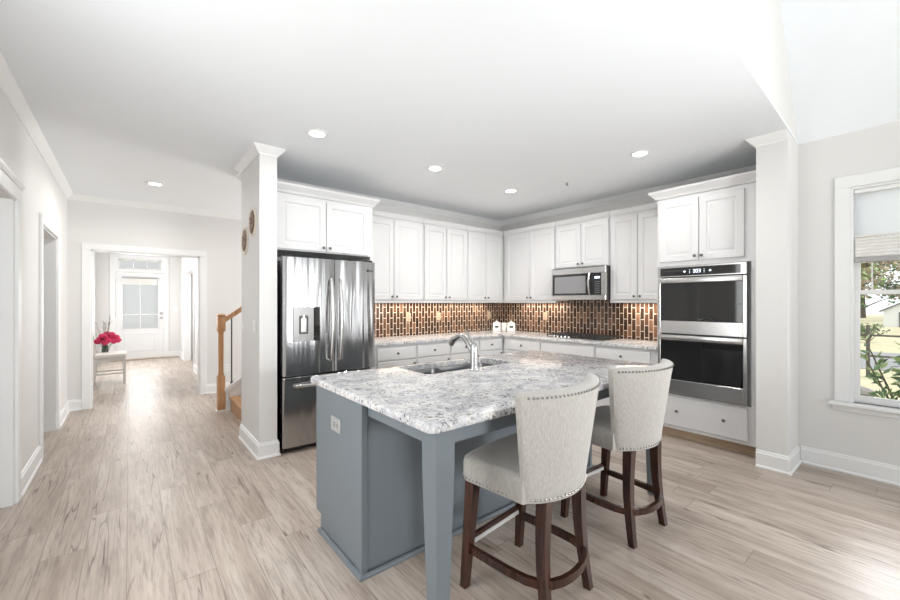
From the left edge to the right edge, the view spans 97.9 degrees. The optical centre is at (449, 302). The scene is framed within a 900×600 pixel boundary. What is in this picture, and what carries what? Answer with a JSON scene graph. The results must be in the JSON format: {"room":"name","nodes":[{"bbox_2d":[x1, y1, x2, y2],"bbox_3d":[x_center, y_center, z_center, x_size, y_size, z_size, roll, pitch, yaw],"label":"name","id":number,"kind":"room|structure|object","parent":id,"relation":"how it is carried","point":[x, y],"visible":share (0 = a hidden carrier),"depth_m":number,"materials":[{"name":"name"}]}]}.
{"room":"kitchen","nodes":[
{"label":"kitchen","id":0,"kind":"room"},
{"bbox_2d":[0,88,95,469],"bbox_3d":[-2.810,-0.004,2.378,0.120,2.752,17.240,0,0,-39],"label":"wall","id":1,"kind":"structure","parent":0,"point":[42,194],"depth_m":3.18,"materials":[{"name":"paint"}]},
{"bbox_2d":[0,158,25,507],"bbox_3d":[-2.734,0.275,2.318,0.162,2.195,1.050,0,0,-39],"label":"trim","id":2,"kind":"structure","parent":1,"relation":"attached to","point":[10,209],"depth_m":2.65,"materials":[{"name":"white wood"}]},
{"bbox_2d":[22,445,42,496],"bbox_3d":[-3.293,1.301,3.085,0.026,0.142,0.835,0,0,-39],"label":"baseboard","id":3,"kind":"structure","parent":1,"relation":"attached to","point":[30,469],"depth_m":3.07,"materials":[{"name":"white wood"}]},
{"bbox_2d":[39,213,59,458],"bbox_3d":[-3.977,0.293,3.821,0.140,2.157,1.154,0,0,-39],"label":"trim","id":4,"kind":"structure","parent":1,"relation":"attached to","point":[49,243],"depth_m":4.18,"materials":[{"name":"white wood"}]},
{"bbox_2d":[60,399,80,427],"bbox_3d":[-4.521,1.301,4.671,0.133,0.142,0.845,0,0,-39],"label":"baseboard","id":5,"kind":"structure","parent":1,"relation":"attached to","point":[70,405],"depth_m":4.93,"materials":[{"name":"white wood"}]},
{"bbox_2d":[96,252,180,351],"bbox_3d":[-7.557,-0.004,9.709,1.810,2.752,0.120,0,0,-39],"label":"wall","id":6,"kind":"structure","parent":0,"point":[102,259],"depth_m":9.49,"materials":[{"name":"paint"}]},
{"bbox_2d":[115,272,163,358],"bbox_3d":[-7.599,0.312,9.608,0.946,2.080,0.113,0,0,-39],"label":"door","id":7,"kind":"structure","parent":6,"relation":"in","point":[147,342],"depth_m":9.62,"materials":[{"name":"white wood"}]},
{"bbox_2d":[110,254,168,356],"bbox_3d":[-7.581,0.107,9.596,1.130,2.530,0.024,0,0,-39],"label":"trim","id":8,"kind":"structure","parent":6,"relation":"attached to","point":[114,258],"depth_m":9.63,"materials":[{"name":"white wood"}]},
{"bbox_2d":[122,277,156,284],"bbox_3d":[-7.586,-0.540,9.595,0.680,0.185,0.030,0,0,-39],"label":"door blind","id":9,"kind":"object","parent":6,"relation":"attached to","point":[133,280],"visible":1,"depth_m":9.59,"materials":[{"name":"fabric"}]},
{"bbox_2d":[119,259,160,269],"bbox_3d":[-7.620,-0.938,9.644,0.810,0.220,0.040,0,0,-39],"label":"window","id":10,"kind":"structure","parent":6,"relation":"in","point":[119,259],"depth_m":9.62,"materials":[{"name":"white wood"}]},
{"bbox_2d":[110,356,177,361],"bbox_3d":[-7.481,1.363,9.616,1.310,0.018,0.160,0,0,-39],"label":"trim","id":11,"kind":"structure","parent":6,"relation":"attached to","point":[167,356],"depth_m":9.61,"materials":[{"name":"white wood"}]},
{"bbox_2d":[67,199,240,408],"bbox_3d":[-2.745,-0.004,6.746,5.510,2.752,0.120,0,0,-39],"label":"wall","id":12,"kind":"structure","parent":0,"point":[87,222],"depth_m":5.61,"materials":[{"name":"paint"}]},
{"bbox_2d":[0,52,240,219],"bbox_3d":[-0.751,-1.346,4.307,5.510,0.068,6.180,0,0,-39],"label":"trim","id":13,"kind":"structure","parent":12,"relation":"attached to","point":[9,87],"depth_m":3.56,"materials":[{"name":"white wood"}]},
{"bbox_2d":[81,242,206,409],"bbox_3d":[-4.243,0.297,5.521,1.374,2.150,0.160,0,0,-39],"label":"trim","id":14,"kind":"structure","parent":12,"relation":"attached to","point":[87,249],"depth_m":5.22,"materials":[{"name":"white wood"}]},
{"bbox_2d":[207,382,228,393],"bbox_3d":[-2.115,1.301,7.166,4.003,0.142,0.026,0,0,-39],"label":"baseboard","id":15,"kind":"structure","parent":12,"relation":"attached to","point":[211,388],"depth_m":5.95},
{"bbox_2d":[224,364,229,371],"bbox_3d":[-3.459,1.002,6.079,0.072,0.115,0.009,0,0,-39],"label":"wall outlet","id":16,"kind":"object","parent":12,"relation":"attached to","point":[226,366],"visible":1,"depth_m":6.07,"materials":[{"name":"white plastic"}]},
{"bbox_2d":[181,257,196,365],"bbox_3d":[-5.259,-0.004,8.139,0.120,2.752,5.220,0,0,-39],"label":"wall","id":17,"kind":"structure","parent":0,"point":[185,262],"depth_m":9.22,"materials":[{"name":"paint"}]},
{"bbox_2d":[169,351,183,359],"bbox_3d":[-6.754,1.301,9.675,0.250,0.142,0.950,0,0,-39],"label":"baseboard","id":18,"kind":"structure","parent":17,"relation":"attached to","point":[171,353],"depth_m":9.99,"materials":[{"name":"white wood"}]},
{"bbox_2d":[184,264,194,369],"bbox_3d":[-5.723,0.290,8.690,0.140,2.163,1.876,0,0,-39],"label":"trim","id":19,"kind":"structure","parent":17,"relation":"attached to","point":[187,277],"depth_m":9.32,"materials":[{"name":"white wood"}]},
{"bbox_2d":[191,273,192,354],"bbox_3d":[-5.270,-0.004,9.163,1.160,2.752,3.860,0,0,-39],"label":"wall","id":20,"kind":"structure","parent":0,"point":[191,273],"depth_m":10.28,"materials":[{"name":"paint"}]},
{"bbox_2d":[241,154,276,442],"bbox_3d":[-1.843,-0.004,3.767,0.147,2.752,0.715,0,0,-39],"label":"wall pillar","id":21,"kind":"structure","parent":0,"point":[259,180],"depth_m":3.52,"materials":[{"name":"paint"}]},
{"bbox_2d":[241,227,248,254],"bbox_3d":[-2.025,-0.613,3.860,0.022,0.274,0.274,0,0,-39],"label":"wall medallion","id":22,"kind":"object","parent":21,"relation":"attached to","point":[244,236],"visible":1,"depth_m":3.84,"materials":[{"name":"brown wood"}]},
{"bbox_2d":[248,207,256,236],"bbox_3d":[-1.828,-0.748,3.620,0.022,0.274,0.274,0,0,-39],"label":"wall medallion","id":23,"kind":"object","parent":21,"relation":"attached to","point":[252,219],"visible":1,"depth_m":3.59,"materials":[{"name":"brown wood"}]},
{"bbox_2d":[238,424,280,460],"bbox_3d":[-1.929,1.301,3.873,0.199,0.142,1.041,0,0,-39],"label":"baseboard","id":24,"kind":"structure","parent":21,"relation":"attached to","point":[264,450],"depth_m":3.51,"materials":[{"name":"white wood"}]},
{"bbox_2d":[234,142,285,180],"bbox_3d":[-0.464,-1.346,5.088,4.078,0.068,1.139,0,0,-39],"label":"trim","id":25,"kind":"structure","parent":21,"relation":"attached to","point":[255,149],"depth_m":3.52,"materials":[{"name":"white wood"}]},
{"bbox_2d":[277,204,500,337],"bbox_3d":[-0.637,-0.004,5.408,3.940,2.752,0.300,0,0,-39],"label":"wall","id":26,"kind":"structure","parent":0,"point":[379,207],"depth_m":5.76,"materials":[{"name":"paint"}]},
{"bbox_2d":[277,181,379,260],"bbox_3d":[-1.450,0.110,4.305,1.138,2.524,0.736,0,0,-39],"label":"upper cabinet","id":27,"kind":"object","parent":26,"relation":"attached to","point":[312,222],"visible":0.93,"depth_m":4.03,"materials":[{"name":"white wood"}]},
{"bbox_2d":[372,209,423,302],"bbox_3d":[-0.808,-0.568,5.060,0.925,1.131,0.378,0,0,-39],"label":"upper cabinet","id":28,"kind":"object","parent":26,"relation":"attached to","point":[397,239],"visible":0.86,"depth_m":4.98,"materials":[{"name":"white wood"}]},
{"bbox_2d":[423,218,467,302],"bbox_3d":[-0.146,-0.568,5.601,0.775,1.131,0.378,0,0,-39],"label":"upper cabinet","id":29,"kind":"object","parent":26,"relation":"attached to","point":[444,243],"visible":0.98,"depth_m":5.45,"materials":[{"name":"white wood"}]},
{"bbox_2d":[466,225,503,302],"bbox_3d":[0.573,-0.568,6.189,1.073,1.131,0.378,0,0,-39],"label":"upper cabinet","id":30,"kind":"object","parent":26,"relation":"attached to","point":[485,247],"visible":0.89,"depth_m":5.96,"materials":[{"name":"white wood"}]},
{"bbox_2d":[375,300,656,340],"bbox_3d":[0.680,0.189,4.704,2.792,0.534,2.816,0,0,-39],"label":"backsplash","id":31,"kind":"structure","parent":26,"relation":"attached to","point":[637,321],"depth_m":5.58,"materials":[{"name":"brown tile"}]},
{"bbox_2d":[406,313,410,320],"bbox_3d":[-0.577,0.200,5.476,0.072,0.115,0.009,0,0,-39],"label":"wall outlet","id":32,"kind":"object","parent":31,"relation":"attached to","point":[408,315],"visible":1,"depth_m":5.47,"materials":[{"name":"beige plastic"}]},
{"bbox_2d":[543,312,546,319],"bbox_3d":[1.446,0.200,5.949,0.009,0.115,0.072,0,0,-39],"label":"wall outlet","id":33,"kind":"object","parent":31,"relation":"attached to","point":[544,313],"visible":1,"depth_m":5.95,"materials":[{"name":"beige plastic"}]},
{"bbox_2d":[277,165,755,225],"bbox_3d":[0.541,-1.346,4.024,3.869,0.068,3.695,0,0,-39],"label":"trim","id":34,"kind":"structure","parent":26,"relation":"attached to","point":[644,192],"depth_m":5.27,"materials":[{"name":"white wood"}]},
{"bbox_2d":[0,0,797,220],"bbox_3d":[-2.991,-1.390,5.886,7.220,0.020,11.821,0,0,-39],"label":"ceiling","id":35,"kind":"structure","parent":0,"point":[530,97],"depth_m":2.62,"materials":[{"name":"paint"}]},
{"bbox_2d":[146,181,163,185],"bbox_3d":[-3.405,-1.375,4.527,0.170,0.009,0.170,0,0,-39],"label":"recessed light","id":36,"kind":"object","parent":35,"relation":"in","point":[147,182],"visible":1,"depth_m":4.51,"materials":[{"name":"white"}]},
{"bbox_2d":[306,129,327,137],"bbox_3d":[-1.080,-1.375,3.186,0.170,0.009,0.170,0,0,-39],"label":"recessed light","id":37,"kind":"object","parent":35,"relation":"in","point":[316,133],"visible":1,"depth_m":3.18,"materials":[{"name":"white"}]},
{"bbox_2d":[427,165,442,170],"bbox_3d":[-0.152,-1.375,4.009,0.170,0.009,0.170,0,0,-39],"label":"recessed light","id":38,"kind":"object","parent":35,"relation":"in","point":[433,167],"visible":1,"depth_m":4.00,"materials":[{"name":"white"}]},
{"bbox_2d":[504,189,517,192],"bbox_3d":[0.745,-1.375,4.807,0.170,0.009,0.170,0,0,-39],"label":"recessed light","id":39,"kind":"object","parent":35,"relation":"in","point":[505,190],"visible":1,"depth_m":4.79,"materials":[{"name":"white"}]},
{"bbox_2d":[630,150,649,156],"bbox_3d":[1.748,-1.375,3.612,0.170,0.009,0.170,0,0,-39],"label":"recessed light","id":40,"kind":"object","parent":35,"relation":"in","point":[639,153],"visible":1,"depth_m":3.60,"materials":[{"name":"white"}]},
{"bbox_2d":[0,355,899,599],"bbox_3d":[-1.257,1.422,3.829,7.300,0.100,17.760,0,0,-39],"label":"floor","id":41,"kind":"structure","parent":0,"point":[149,491],"depth_m":2.37,"materials":[{"name":"brown wood"}]},
{"bbox_2d":[93,335,126,385],"bbox_3d":[-5.909,0.872,6.762,0.515,1.000,0.500,0,0,-39],"label":"chair","id":42,"kind":"object","parent":41,"relation":"on","point":[110,355],"visible":0.76,"depth_m":6.66,"materials":[{"name":"white wood"}]},
{"bbox_2d":[93,350,126,358],"bbox_3d":[-5.874,0.896,6.790,0.425,0.079,0.500,0,0,-39],"label":"seat cushion","id":43,"kind":"object","parent":42,"relation":"on","point":[110,354],"depth_m":6.65,"materials":[{"name":"beige fabric"}]},
{"bbox_3d":[-6.000,0.796,6.817,0.096,0.120,0.096,0,0,-39],"label":"vase","id":44,"kind":"object","parent":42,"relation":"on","visible":0},
{"bbox_2d":[94,318,121,351],"bbox_3d":[-5.964,0.516,6.835,0.365,0.652,0.248,0,0,-39],"label":"flower bouquet","id":45,"kind":"object","parent":44,"relation":"in","point":[106,337],"visible":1,"depth_m":6.81,"materials":[{"name":"pink plant"}]},
{"bbox_2d":[215,307,240,420],"bbox_3d":[-2.013,0.202,5.161,1.727,2.341,1.020,0,0,-39],"label":"staircase","id":46,"kind":"structure","parent":41,"relation":"on","point":[228,395],"depth_m":4.96,"materials":[{"name":"brown wood"}]},
{"bbox_2d":[277,254,374,452],"bbox_3d":[-1.400,0.461,4.126,0.925,1.807,0.979,0,0,-39],"label":"refrigerator","id":47,"kind":"object","parent":41,"relation":"on","point":[326,307],"visible":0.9,"depth_m":3.69,"materials":[{"name":"silver metal"}]},
{"bbox_2d":[373,343,415,368],"bbox_3d":[-0.839,0.935,4.860,0.637,0.874,0.648,0,0,-39],"label":"base cabinet","id":48,"kind":"object","parent":41,"relation":"on","point":[404,354],"visible":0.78,"depth_m":4.64,"materials":[{"name":"white wood"}]},
{"bbox_2d":[416,341,449,363],"bbox_3d":[-0.386,0.935,5.231,0.530,0.874,0.648,0,0,-39],"label":"base cabinet","id":49,"kind":"object","parent":41,"relation":"on","point":[427,352],"visible":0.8,"depth_m":4.99,"materials":[{"name":"white wood"}]},
{"bbox_2d":[449,339,478,359],"bbox_3d":[0.024,0.935,5.566,0.525,0.874,0.648,0,0,-39],"label":"base cabinet","id":50,"kind":"object","parent":41,"relation":"on","point":[459,350],"visible":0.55,"depth_m":5.28,"materials":[{"name":"white wood"}]},
{"bbox_2d":[316,367,653,599],"bbox_3d":[0.361,0.934,2.627,2.135,0.875,1.189,0,0,-39],"label":"kitchen island","id":51,"kind":"object","parent":41,"relation":"on","point":[390,491],"visible":0.36,"depth_m":2.06,"materials":[{"name":"paint"}]},
{"bbox_2d":[331,415,340,433],"bbox_3d":[-0.640,0.679,2.189,0.009,0.080,0.125,0,0,-39],"label":"wall outlet","id":52,"kind":"object","parent":51,"relation":"attached to","point":[335,422],"visible":1,"depth_m":2.18,"materials":[{"name":"white plastic"}]},
{"bbox_2d":[311,350,672,433],"bbox_3d":[0.373,0.477,2.647,2.192,0.038,1.283,0,0,-39],"label":"island countertop","id":53,"kind":"structure","parent":51,"relation":"on","point":[437,403],"depth_m":2.20,"materials":[{"name":"stone"}]},
{"bbox_2d":[412,362,494,373],"bbox_3d":[0.052,0.587,2.907,0.818,0.180,0.383,0,0,-39],"label":"sink","id":54,"kind":"object","parent":53,"relation":"in","point":[435,370],"visible":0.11,"depth_m":3.06,"materials":[{"name":"metal"}]},
{"bbox_2d":[448,330,478,370],"bbox_3d":[0.090,0.324,2.758,0.068,0.267,0.301,0,0,-39],"label":"faucet","id":55,"kind":"object","parent":53,"relation":"on","point":[472,348],"visible":1,"depth_m":2.66,"materials":[{"name":"silver metal"}]},
{"bbox_2d":[478,337,503,355],"bbox_3d":[0.651,0.935,6.079,1.092,0.874,0.648,0,0,-39],"label":"base cabinet","id":56,"kind":"object","parent":41,"relation":"on","point":[493,345],"visible":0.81,"depth_m":5.66,"materials":[{"name":"white wood"}]},
{"bbox_2d":[375,330,656,349],"bbox_3d":[0.680,0.477,4.702,2.789,0.038,2.814,0,0,-39],"label":"countertop","id":57,"kind":"structure","parent":56,"relation":"on","point":[399,340],"depth_m":5.00,"materials":[{"name":"stone"}]},
{"bbox_2d":[493,320,500,330],"bbox_3d":[0.771,0.370,6.481,0.124,0.175,0.126,0,0,6],"label":"canister","id":58,"kind":"object","parent":57,"relation":"on","point":[496,325],"visible":1,"depth_m":6.42,"materials":[{"name":"white ceramic"}]},
{"bbox_2d":[501,323,506,330],"bbox_3d":[0.894,0.392,6.487,0.098,0.132,0.098,0,0,6],"label":"canister","id":59,"kind":"object","parent":57,"relation":"on","point":[503,325],"visible":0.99,"depth_m":6.45,"materials":[{"name":"white ceramic"}]},
{"bbox_2d":[507,320,514,330],"bbox_3d":[1.003,0.370,6.432,0.124,0.175,0.126,0,0,6],"label":"canister","id":60,"kind":"object","parent":57,"relation":"on","point":[510,325],"visible":0.98,"depth_m":6.37,"materials":[{"name":"white ceramic"}]},
{"bbox_2d":[546,332,621,341],"bbox_3d":[1.735,0.433,5.113,0.520,0.047,0.800,0,0,-39],"label":"cooktop","id":61,"kind":"object","parent":57,"relation":"in","point":[565,335],"visible":1,"depth_m":4.99,"materials":[{"name":"glass"}]},
{"bbox_2d":[504,337,540,352],"bbox_3d":[1.224,0.935,5.721,0.658,0.874,0.684,0,0,-39],"label":"base cabinet","id":62,"kind":"object","parent":41,"relation":"on","point":[511,344],"visible":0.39,"depth_m":5.54,"materials":[{"name":"white wood"}]},
{"bbox_2d":[460,373,600,599],"bbox_3d":[0.409,0.867,1.886,0.553,1.010,0.651,0,0,45],"label":"counter stool","id":63,"kind":"object","parent":41,"relation":"on","point":[541,464],"visible":1,"depth_m":1.68,"materials":[{"name":"fabric"}]},
{"bbox_2d":[541,340,595,356],"bbox_3d":[1.695,0.935,5.145,0.658,0.874,0.800,0,0,-39],"label":"base cabinet","id":64,"kind":"object","parent":41,"relation":"on","point":[589,350],"visible":0.02,"depth_m":4.93,"materials":[{"name":"white wood"}]},
{"bbox_2d":[560,359,673,548],"bbox_3d":[1.067,0.867,2.461,0.651,1.010,0.553,0,0,-37],"label":"counter stool","id":65,"kind":"object","parent":41,"relation":"on","point":[633,421],"visible":0.77,"depth_m":2.23,"materials":[{"name":"fabric"}]},
{"bbox_2d":[596,345,656,406],"bbox_3d":[2.173,0.935,4.560,0.658,0.874,0.706,0,0,-39],"label":"base cabinet","id":66,"kind":"object","parent":41,"relation":"on","point":[609,352],"visible":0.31,"depth_m":4.38,"materials":[{"name":"white wood"}]},
{"bbox_2d":[648,170,755,455],"bbox_3d":[2.638,0.110,3.962,0.696,2.524,0.940,0,0,-39],"label":"tall cabinet","id":67,"kind":"object","parent":41,"relation":"on","point":[713,221],"visible":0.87,"depth_m":3.69,"materials":[{"name":"white wood"}]},
{"bbox_2d":[658,261,747,405],"bbox_3d":[2.418,0.275,3.786,0.114,1.285,0.757,0,0,-39],"label":"double oven","id":68,"kind":"object","parent":67,"relation":"in","point":[703,308],"visible":0.94,"depth_m":3.71,"materials":[{"name":"silver metal"}]},
{"bbox_2d":[501,195,656,340],"bbox_3d":[1.325,-0.004,6.215,0.120,2.752,6.095,0,0,-39],"label":"wall","id":69,"kind":"structure","parent":0,"point":[645,199],"depth_m":5.46,"materials":[{"name":"paint"}]},
{"bbox_2d":[503,221,567,302],"bbox_3d":[1.261,-0.568,5.913,0.358,1.131,0.974,0,0,-39],"label":"upper cabinet","id":70,"kind":"object","parent":69,"relation":"attached to","point":[530,251],"visible":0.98,"depth_m":5.79,"materials":[{"name":"white wood"}]},
{"bbox_2d":[555,211,609,268],"bbox_3d":[1.823,-0.784,5.226,0.358,0.698,0.790,0,0,-39],"label":"upper cabinet","id":71,"kind":"object","parent":69,"relation":"attached to","point":[582,241],"visible":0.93,"depth_m":5.10,"materials":[{"name":"white wood"}]},
{"bbox_2d":[551,265,609,299],"bbox_3d":[1.774,-0.250,5.171,0.483,0.420,0.790,0,0,-39],"label":"microwave","id":72,"kind":"object","parent":71,"relation":"attached to","point":[590,282],"visible":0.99,"depth_m":5.00,"materials":[{"name":"silver metal"}]},
{"bbox_2d":[609,202,656,302],"bbox_3d":[2.294,-0.568,4.649,0.358,1.131,0.690,0,0,-39],"label":"upper cabinet","id":73,"kind":"object","parent":69,"relation":"attached to","point":[633,230],"visible":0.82,"depth_m":4.59,"materials":[{"name":"white wood"}]},
{"bbox_2d":[706,0,797,139],"bbox_3d":[1.088,-2.826,1.750,5.123,2.851,0.030,0,0,-41],"label":"wall","id":74,"kind":"structure","parent":0,"point":[755,27],"depth_m":2.58,"materials":[{"name":"paint"}]},
{"bbox_2d":[756,132,797,455],"bbox_3d":[3.006,-0.004,3.520,0.930,2.752,0.205,0,0,-39],"label":"wall column","id":75,"kind":"structure","parent":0,"point":[776,163],"depth_m":3.23,"materials":[{"name":"paint"}]},
{"bbox_2d":[746,129,787,148],"bbox_3d":[2.916,-1.346,3.486,0.872,0.068,0.267,0,0,-39],"label":"trim","id":76,"kind":"structure","parent":75,"relation":"attached to","point":[781,135],"depth_m":3.21,"materials":[{"name":"white wood"}]},
{"bbox_2d":[755,445,801,475],"bbox_3d":[2.799,1.301,3.334,0.426,0.142,0.231,0,0,-39],"label":"baseboard","id":77,"kind":"structure","parent":75,"relation":"attached to","point":[783,464],"depth_m":3.21,"materials":[{"name":"white wood"}]},
{"bbox_2d":[780,0,899,144],"bbox_3d":[2.831,-2.805,-0.398,5.340,3.132,6.040,0,0,-39],"label":"ceiling","id":78,"kind":"structure","parent":0,"point":[843,56],"depth_m":2.93,"materials":[{"name":"paint"}]},
{"bbox_2d":[798,121,899,465],"bbox_3d":[4.877,-0.004,1.223,0.120,2.752,5.720,0,0,-39],"label":"wall","id":79,"kind":"structure","parent":0,"point":[820,426],"depth_m":3.27,"materials":[{"name":"paint"}]},
{"bbox_2d":[801,446,899,485],"bbox_3d":[4.826,1.301,1.170,0.026,0.142,5.702,0,0,-39],"label":"baseboard","id":80,"kind":"structure","parent":79,"relation":"attached to","point":[869,469],"depth_m":3.13,"materials":[{"name":"white wood"}]},
{"bbox_2d":[828,167,899,418],"bbox_3d":[3.523,-0.075,2.819,0.193,1.895,1.145,0,0,-39],"label":"window","id":81,"kind":"structure","parent":79,"relation":"in","point":[847,273],"depth_m":3.16,"materials":[{"name":"white wood"}]},
{"bbox_2d":[854,183,899,262],"bbox_3d":[3.521,-0.615,2.818,0.040,0.583,0.856,0,0,-39],"label":"window shade","id":82,"kind":"object","parent":81,"relation":"attached to","point":[876,209],"visible":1,"depth_m":3.05,"materials":[{"name":"white fabric"}]},
{"label":"outside","id":83,"kind":"structure","parent":0,"visible":0},
{"bbox_2d":[860,315,899,399],"bbox_3d":[2.995,1.722,12.136,140.000,0.200,105.000,0,0,-39],"label":"ground","id":84,"kind":"structure","parent":83,"point":[877,344],"depth_m":14.62,"materials":[{"name":"beige sand"}]},
{"bbox_2d":[118,260,158,328],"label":"window","id":85,"kind":"structure","parent":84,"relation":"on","point":[131,293],"depth_m":18.82,"materials":[{"name":"white"}]},
{"bbox_2d":[860,386,874,396],"bbox_3d":[6.875,1.512,6.758,0.351,0.228,0.660,0,0,-39],"label":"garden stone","id":86,"kind":"object","parent":84,"relation":"on","point":[863,390],"visible":0.14,"depth_m":6.53,"materials":[{"name":"grey stone"}]},
{"bbox_2d":[860,322,889,340],"bbox_3d":[17.136,1.211,16.146,1.186,0.845,1.030,0,0,-9],"label":"shrub","id":87,"kind":"object","parent":84,"relation":"on","point":[862,327],"visible":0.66,"depth_m":16.00,"materials":[{"name":"green plant"}]},
{"bbox_2d":[860,236,891,309],"bbox_3d":[32.714,-2.290,32.613,5.197,7.840,4.633,0,0,-5],"label":"tree","id":88,"kind":"object","parent":84,"relation":"on","point":[861,296],"visible":0.02,"depth_m":31.68,"materials":[{"name":"green plant"}]},
{"bbox_2d":[860,334,899,399],"bbox_3d":[4.842,0.956,4.085,1.123,1.349,0.790,0,0,-1],"label":"shrub","id":89,"kind":"object","parent":84,"relation":"on","point":[874,375],"visible":0.46,"depth_m":4.15,"materials":[{"name":"green plant"}]},
{"bbox_2d":[860,262,899,317],"bbox_3d":[44.411,-3.497,42.919,10.465,10.256,12.336,0,0,-6],"label":"tree","id":90,"kind":"object","parent":84,"relation":"on","point":[863,311],"visible":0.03,"depth_m":41.64,"materials":[{"name":"green plant"}]},
{"bbox_2d":[860,325,899,374],"bbox_3d":[9.139,1.052,8.570,0.060,1.140,12.860,0,0,-39],"label":"fence","id":91,"kind":"object","parent":84,"relation":"on","point":[867,326],"visible":0.15,"depth_m":8.53,"materials":[{"name":"grey wood"}]},
{"bbox_2d":[861,235,899,298],"bbox_3d":[23.788,-1.506,23.061,4.973,6.275,5.316,0,0,33],"label":"tree","id":92,"kind":"object","parent":84,"relation":"on","point":[866,275],"visible":0.06,"depth_m":21.98,"materials":[{"name":"green plant"}]},
{"bbox_2d":[861,261,899,303],"bbox_3d":[40.229,-2.185,33.593,5.600,7.628,7.466,0,0,-14],"label":"tree","id":93,"kind":"object","parent":84,"relation":"on","point":[888,284],"visible":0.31,"depth_m":34.59,"materials":[{"name":"green plant"}]},
{"bbox_2d":[879,303,899,326],"bbox_3d":[31.946,0.692,27.282,4.300,1.860,2.600,0,0,-39],"label":"garden shed","id":94,"kind":"object","parent":84,"relation":"on","point":[891,315],"visible":0.9,"depth_m":26.54,"materials":[{"name":"white"}]},
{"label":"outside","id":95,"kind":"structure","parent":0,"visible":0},
{"bbox_2d":[860,351,899,371],"bbox_3d":[8.027,1.619,16.250,5.000,0.025,95.000,0,0,-39],"label":"road","id":96,"kind":"structure","parent":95,"point":[890,361],"depth_m":10.77,"materials":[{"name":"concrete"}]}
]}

